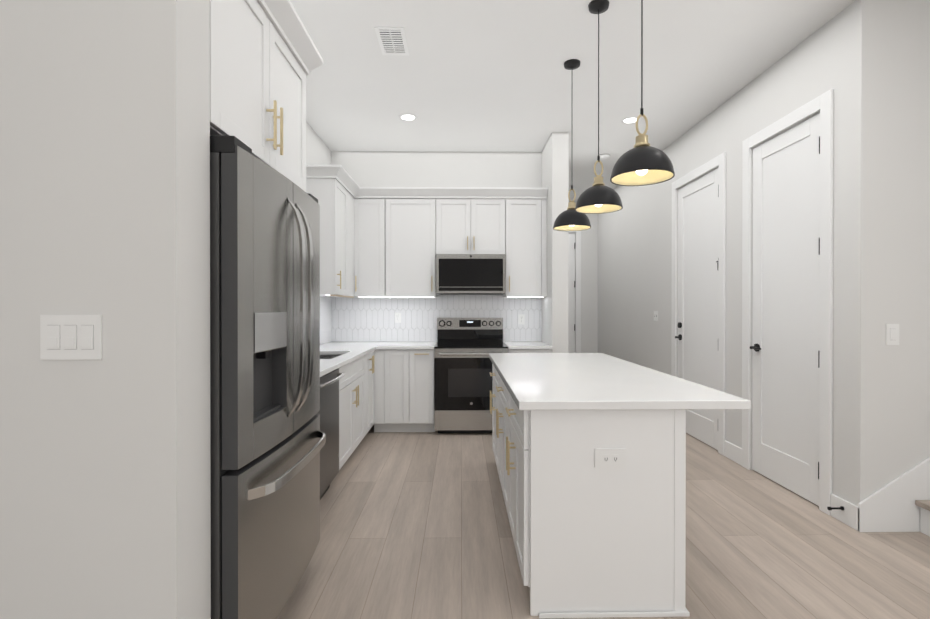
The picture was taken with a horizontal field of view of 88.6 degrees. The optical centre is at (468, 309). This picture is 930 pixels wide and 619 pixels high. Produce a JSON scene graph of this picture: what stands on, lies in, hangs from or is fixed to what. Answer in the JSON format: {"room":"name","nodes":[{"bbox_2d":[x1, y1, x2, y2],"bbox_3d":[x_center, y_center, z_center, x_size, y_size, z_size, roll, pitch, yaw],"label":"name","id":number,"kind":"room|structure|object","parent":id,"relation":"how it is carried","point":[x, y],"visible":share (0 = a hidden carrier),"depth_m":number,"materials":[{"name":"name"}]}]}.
{"room":"kitchen","nodes":[
{"label":"kitchen","id":0,"kind":"room"},
{"bbox_2d":[0,0,210,618],"bbox_3d":[-2.419,-0.263,1.395,3.200,3.150,0.180,0,0,-1],"label":"wall","id":1,"kind":"structure","parent":0,"point":[105,498],"depth_m":1.33,"materials":[{"name":"paint"}]},
{"bbox_2d":[40,315,101,359],"bbox_3d":[-1.105,0.077,1.324,0.166,0.124,0.009,0,0,-1],"label":"switch plate","id":2,"kind":"object","parent":1,"relation":"attached to","point":[70,337],"visible":1,"depth_m":1.32,"materials":[{"name":"white plastic"}]},
{"bbox_2d":[306,121,330,343],"bbox_3d":[-1.651,-0.271,3.614,0.150,3.150,4.230,0,0,-1],"label":"wall","id":3,"kind":"structure","parent":0,"point":[318,150],"depth_m":4.98,"materials":[{"name":"paint"}]},
{"bbox_2d":[320,296,331,344],"bbox_3d":[-1.578,0.092,4.015,0.009,0.579,3.108,0,0,-1],"label":"tile backsplash","id":4,"kind":"structure","parent":3,"relation":"attached to","point":[325,319],"depth_m":5.31,"materials":[{"name":"grey tile"}]},
{"bbox_2d":[306,164,345,295],"bbox_3d":[-1.414,-0.735,4.665,0.338,1.188,0.468,0,0,-1],"label":"upper cabinet","id":5,"kind":"object","parent":3,"relation":"attached to","point":[327,183],"depth_m":4.43,"materials":[{"name":"white wood"}]},
{"bbox_2d":[346,176,357,295],"bbox_3d":[-1.399,-0.736,5.045,0.381,1.188,0.412,0,0,-1],"label":"upper cabinet","id":6,"kind":"object","parent":3,"relation":"attached to","point":[351,188],"depth_m":5.09,"materials":[{"name":"white wood"}]},
{"bbox_2d":[331,151,541,341],"bbox_3d":[-0.376,-0.279,5.675,2.470,3.150,0.150,0,0,-1],"label":"wall","id":7,"kind":"structure","parent":0,"point":[429,169],"depth_m":5.60,"materials":[{"name":"paint"}]},
{"bbox_2d":[358,188,393,296],"bbox_3d":[-1.068,-0.737,5.406,0.414,1.188,0.339,0,0,-1],"label":"upper cabinet","id":8,"kind":"object","parent":7,"relation":"attached to","point":[384,241],"depth_m":5.24,"materials":[{"name":"white wood"}]},
{"bbox_2d":[390,188,441,296],"bbox_3d":[-0.644,-0.737,5.413,0.680,1.188,0.339,0,0,-1],"label":"upper cabinet","id":9,"kind":"object","parent":7,"relation":"attached to","point":[415,213],"depth_m":5.25,"materials":[{"name":"white wood"}]},
{"bbox_2d":[332,294,541,341],"bbox_3d":[-0.375,0.086,5.597,2.468,0.579,0.009,0,0,-1],"label":"tile backsplash","id":10,"kind":"structure","parent":7,"relation":"attached to","point":[363,319],"depth_m":5.59,"materials":[{"name":"grey tile"}]},
{"bbox_2d":[395,313,400,322],"bbox_3d":[-0.830,0.097,5.580,0.074,0.118,0.007,0,0,-1],"label":"outlet","id":11,"kind":"object","parent":10,"relation":"attached to","point":[397,317],"visible":1,"depth_m":5.58,"materials":[{"name":"white plastic"}]},
{"bbox_2d":[518,314,524,323],"bbox_3d":[0.620,0.117,5.605,0.074,0.118,0.007,0,0,-1],"label":"outlet","id":12,"kind":"object","parent":10,"relation":"attached to","point":[521,318],"visible":1,"depth_m":5.60,"materials":[{"name":"white plastic"}]},
{"bbox_2d":[442,188,505,253],"bbox_3d":[0.019,-0.969,5.424,0.767,0.724,0.339,0,0,-1],"label":"upper cabinet","id":13,"kind":"object","parent":7,"relation":"attached to","point":[473,219],"depth_m":5.26,"materials":[{"name":"white wood"}]},
{"bbox_2d":[436,254,505,294],"bbox_3d":[0.020,-0.386,5.382,0.754,0.434,0.427,0,0,-1],"label":"over-the-range microwave","id":14,"kind":"object","parent":13,"relation":"attached to","point":[470,274],"visible":1,"depth_m":5.17,"materials":[{"name":"grey"}]},
{"bbox_2d":[503,188,547,296],"bbox_3d":[0.602,-0.737,5.434,0.518,1.188,0.339,0,0,-1],"label":"upper cabinet","id":15,"kind":"object","parent":7,"relation":"attached to","point":[526,208],"depth_m":5.27,"materials":[{"name":"white wood"}]},
{"bbox_2d":[542,132,568,352],"bbox_3d":[0.929,-0.282,6.573,0.170,3.150,3.200,0,0,-1],"label":"wall","id":16,"kind":"structure","parent":0,"point":[555,166],"depth_m":4.97,"materials":[{"name":"paint"}]},
{"bbox_2d":[290,0,854,200],"bbox_3d":[0.516,-1.892,2.309,9.400,0.100,12.300,0,0,-1],"label":"ceiling","id":17,"kind":"structure","parent":0,"point":[479,76],"depth_m":3.67,"materials":[{"name":"paint"}]},
{"bbox_2d":[374,27,408,54],"bbox_3d":[-0.524,-1.840,3.282,0.190,0.008,0.340,0,0,-1],"label":"ceiling vent","id":18,"kind":"object","parent":17,"relation":"in","point":[392,40],"visible":1,"depth_m":3.25,"materials":[{"name":"metal"}]},
{"bbox_2d":[399,113,417,120],"bbox_3d":[-0.583,-1.847,4.586,0.180,0.003,0.180,0,0,-1],"label":"recessed light","id":19,"kind":"object","parent":17,"relation":"in","point":[408,117],"visible":1,"depth_m":4.58,"materials":[{"name":"white"}]},
{"bbox_2d":[553,59,590,230],"bbox_3d":[0.775,-1.227,3.576,0.280,1.236,0.280,0,0,-1],"label":"pendant light","id":20,"kind":"object","parent":17,"relation":"hanging from","point":[570,218],"visible":0.96,"depth_m":3.52,"materials":[{"name":"black metal"}]},
{"bbox_2d":[575,0,622,213],"bbox_3d":[0.786,-1.225,2.886,0.280,1.236,0.280,0,0,-1],"label":"pendant light","id":21,"kind":"object","parent":17,"relation":"hanging from","point":[598,197],"visible":1,"depth_m":2.86,"materials":[{"name":"black metal"}]},
{"bbox_2d":[599,153,609,158],"bbox_3d":[1.628,-1.836,5.729,0.130,0.034,0.130,0,0,-1],"label":"smoke detector","id":22,"kind":"object","parent":17,"relation":"attached to","point":[605,156],"visible":0.96,"depth_m":5.69,"materials":[{"name":"white plastic"}]},
{"bbox_2d":[621,116,639,123],"bbox_3d":[1.581,-1.848,4.658,0.180,0.003,0.180,0,0,-1],"label":"recessed light","id":23,"kind":"object","parent":17,"relation":"in","point":[629,120],"visible":0.81,"depth_m":4.67,"materials":[{"name":"white"}]},
{"bbox_2d":[610,0,674,185],"bbox_3d":[0.798,-1.222,2.196,0.280,1.236,0.280,0,0,-1],"label":"pendant light","id":24,"kind":"object","parent":17,"relation":"hanging from","point":[642,162],"visible":1,"depth_m":2.17,"materials":[{"name":"black metal"}]},
{"bbox_2d":[569,201,597,352],"bbox_3d":[1.675,-0.288,8.261,1.380,3.150,0.150,0,0,-1],"label":"wall","id":25,"kind":"structure","parent":0,"point":[589,290],"depth_m":8.19,"materials":[{"name":"paint"}]},
{"bbox_2d":[568,233,574,352],"bbox_3d":[1.448,-0.017,8.177,0.763,2.592,0.103,0,0,-1],"label":"hall door","id":26,"kind":"structure","parent":25,"relation":"in","point":[571,321],"depth_m":8.19,"materials":[{"name":"paint"}]},
{"bbox_2d":[569,231,580,352],"bbox_3d":[1.447,-0.062,8.172,0.956,2.698,0.020,0,0,-1],"label":"door frame","id":27,"kind":"structure","parent":25,"relation":"attached to","point":[578,291],"depth_m":8.17,"materials":[{"name":"paint"}]},
{"bbox_2d":[277,425,929,618],"bbox_3d":[0.516,1.358,2.321,9.400,0.100,12.300,0,0,-1],"label":"floor","id":28,"kind":"structure","parent":0,"point":[414,525],"depth_m":2.60,"materials":[{"name":"brown wood"}]},
{"bbox_2d":[210,0,322,191],"bbox_3d":[-1.154,-0.004,2.019,0.786,2.628,1.014,0,0,-1],"label":"upper cabinet","id":29,"kind":"object","parent":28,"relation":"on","point":[265,58],"visible":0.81,"depth_m":1.93,"materials":[{"name":"white wood"}]},
{"bbox_2d":[210,136,325,618],"bbox_3d":[-1.087,0.376,1.975,0.843,1.868,0.900,0,0,-1],"label":"fridge","id":30,"kind":"object","parent":28,"relation":"on","point":[267,439],"visible":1,"depth_m":1.69,"materials":[{"name":"grey metal"}]},
{"bbox_2d":[317,368,344,499],"bbox_3d":[-1.210,0.868,3.197,0.658,0.875,0.595,0,0,-1],"label":"dishwasher","id":31,"kind":"object","parent":28,"relation":"on","point":[328,412],"visible":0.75,"depth_m":3.24,"materials":[{"name":"grey metal"}]},
{"bbox_2d":[339,351,373,454],"bbox_3d":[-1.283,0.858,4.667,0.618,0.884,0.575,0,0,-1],"label":"base cabinet","id":32,"kind":"object","parent":28,"relation":"on","point":[356,402],"depth_m":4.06,"materials":[{"name":"white wood"}]},
{"bbox_2d":[320,342,383,376],"bbox_3d":[-1.258,0.399,4.023,0.647,0.034,3.126,0,0,-1],"label":"countertop","id":33,"kind":"structure","parent":32,"relation":"on","point":[348,352],"depth_m":4.38,"materials":[{"name":"white stone"}]},
{"bbox_2d":[320,355,339,358],"bbox_3d":[-1.263,0.522,4.038,0.388,0.208,0.688,0,0,-1],"label":"sink","id":34,"kind":"object","parent":33,"relation":"in","point":[327,356],"visible":0.02,"depth_m":4.38,"materials":[{"name":"silver metal"}]},
{"bbox_2d":[374,349,417,431],"bbox_3d":[-0.784,0.856,5.272,0.439,0.884,0.647,0,0,-1],"label":"base cabinet","id":35,"kind":"object","parent":28,"relation":"on","point":[403,390],"depth_m":4.95,"materials":[{"name":"white wood"}]},
{"bbox_2d":[377,342,436,349],"bbox_3d":[-0.651,0.395,5.257,0.581,0.034,0.677,0,0,-1],"label":"countertop","id":36,"kind":"structure","parent":35,"relation":"on","point":[386,345],"depth_m":5.02,"materials":[{"name":"white stone"}]},
{"bbox_2d":[418,349,434,431],"bbox_3d":[-0.524,0.856,5.276,0.320,0.884,0.647,0,0,-1],"label":"base cabinet","id":37,"kind":"object","parent":28,"relation":"on","point":[425,357],"depth_m":4.96,"materials":[{"name":"white wood"}]},
{"bbox_2d":[434,318,507,432],"bbox_3d":[0.023,0.698,5.226,0.762,1.200,0.734,0,0,-1],"label":"range","id":38,"kind":"object","parent":28,"relation":"on","point":[463,349],"visible":0.81,"depth_m":4.92,"materials":[{"name":"grey"}]},
{"bbox_2d":[508,349,551,352],"bbox_3d":[0.635,0.856,5.296,0.458,0.884,0.647,0,0,-1],"label":"base cabinet","id":39,"kind":"object","parent":28,"relation":"on","point":[509,350],"depth_m":4.97,"materials":[{"name":"white wood"}]},
{"bbox_2d":[503,341,551,348],"bbox_3d":[0.634,0.395,5.281,0.459,0.034,0.673,0,0,-1],"label":"countertop","id":40,"kind":"structure","parent":39,"relation":"on","point":[526,345],"depth_m":5.01,"materials":[{"name":"white stone"}]},
{"bbox_2d":[489,363,689,617],"bbox_3d":[0.552,0.864,3.069,0.745,0.884,2.090,0,0,-1],"label":"kitchen island","id":41,"kind":"object","parent":28,"relation":"on","point":[590,540],"visible":0.85,"depth_m":2.04,"materials":[{"name":"white wood"}]},
{"bbox_2d":[595,448,625,467],"bbox_3d":[0.606,0.634,2.036,0.134,0.082,0.007,0,0,-1],"label":"outlet","id":42,"kind":"object","parent":41,"relation":"attached to","point":[610,457],"visible":1,"depth_m":2.03,"materials":[{"name":"white plastic"}]},
{"bbox_2d":[489,353,750,409],"bbox_3d":[0.686,0.401,3.075,0.985,0.038,2.130,0,0,-1],"label":"island countertop","id":43,"kind":"structure","parent":41,"relation":"on","point":[566,381],"depth_m":2.38,"materials":[{"name":"white stone"}]},
{"bbox_2d":[915,500,929,536],"bbox_3d":[3.821,0.548,2.341,2.390,1.520,0.953,0,0,-1],"label":"stairs","id":44,"kind":"structure","parent":28,"relation":"on","point":[924,505],"depth_m":2.77,"materials":[{"name":"paint"}]},
{"bbox_2d":[598,0,886,505],"bbox_3d":[2.337,-0.278,5.501,0.150,3.150,5.390,0,0,-1],"label":"wall","id":45,"kind":"structure","parent":0,"point":[843,54],"depth_m":3.05,"materials":[{"name":"paint"}]},
{"bbox_2d":[654,311,657,320],"bbox_3d":[2.250,0.076,5.746,0.015,0.118,0.115,0,0,-1],"label":"switch plate","id":46,"kind":"object","parent":45,"relation":"attached to","point":[655,315],"visible":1,"depth_m":5.72,"materials":[{"name":"white plastic"}]},
{"bbox_2d":[675,168,718,449],"bbox_3d":[2.269,-0.004,4.758,0.103,2.592,0.857,0,0,-1],"label":"door","id":47,"kind":"structure","parent":45,"relation":"in","point":[698,219],"depth_m":4.73,"materials":[{"name":"paint"}]},
{"bbox_2d":[671,152,725,455],"bbox_3d":[2.265,-0.049,4.759,0.020,2.698,1.050,0,0,-1],"label":"door frame","id":48,"kind":"structure","parent":45,"relation":"attached to","point":[715,162],"depth_m":4.30,"materials":[{"name":"paint"}]},
{"bbox_2d":[750,113,819,505],"bbox_3d":[2.291,0.000,3.485,0.103,2.592,0.751,0,0,-1],"label":"door","id":49,"kind":"structure","parent":45,"relation":"in","point":[785,347],"depth_m":3.46,"materials":[{"name":"paint"}]},
{"bbox_2d":[742,89,833,515],"bbox_3d":[2.286,-0.045,3.486,0.020,2.698,0.944,0,0,-1],"label":"door frame","id":50,"kind":"structure","parent":45,"relation":"attached to","point":[823,103],"depth_m":3.09,"materials":[{"name":"paint"}]},
{"bbox_2d":[724,440,858,530],"bbox_3d":[2.117,1.227,5.495,0.290,0.140,5.405,0,0,-1],"label":"baseboard","id":51,"kind":"structure","parent":45,"relation":"attached to","point":[848,515],"depth_m":2.95,"materials":[{"name":"paint"}]},
{"bbox_2d":[827,506,843,510],"bbox_3d":[2.247,1.218,2.920,0.088,0.024,0.024,0,0,-1],"label":"door stop","id":52,"kind":"object","parent":45,"relation":"attached to","point":[840,507],"visible":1,"depth_m":2.91,"materials":[{"name":"black metal"}]},
{"bbox_2d":[885,0,929,484],"bbox_3d":[3.756,-0.269,2.905,2.600,3.150,0.150,0,0,-1],"label":"wall","id":53,"kind":"structure","parent":0,"point":[907,447],"depth_m":2.81,"materials":[{"name":"paint"}]},
{"bbox_2d":[886,324,898,344],"bbox_3d":[2.495,0.147,2.805,0.076,0.124,0.009,0,0,-1],"label":"switch plate","id":54,"kind":"object","parent":53,"relation":"attached to","point":[892,334],"visible":1,"depth_m":2.80,"materials":[{"name":"white plastic"}]},
{"bbox_2d":[858,457,929,531],"bbox_3d":[3.650,0.360,2.822,2.715,1.892,0.015,0,0,-1],"label":"trim","id":55,"kind":"structure","parent":53,"relation":"attached to","point":[891,507],"depth_m":2.80,"materials":[{"name":"paint"}]}
]}

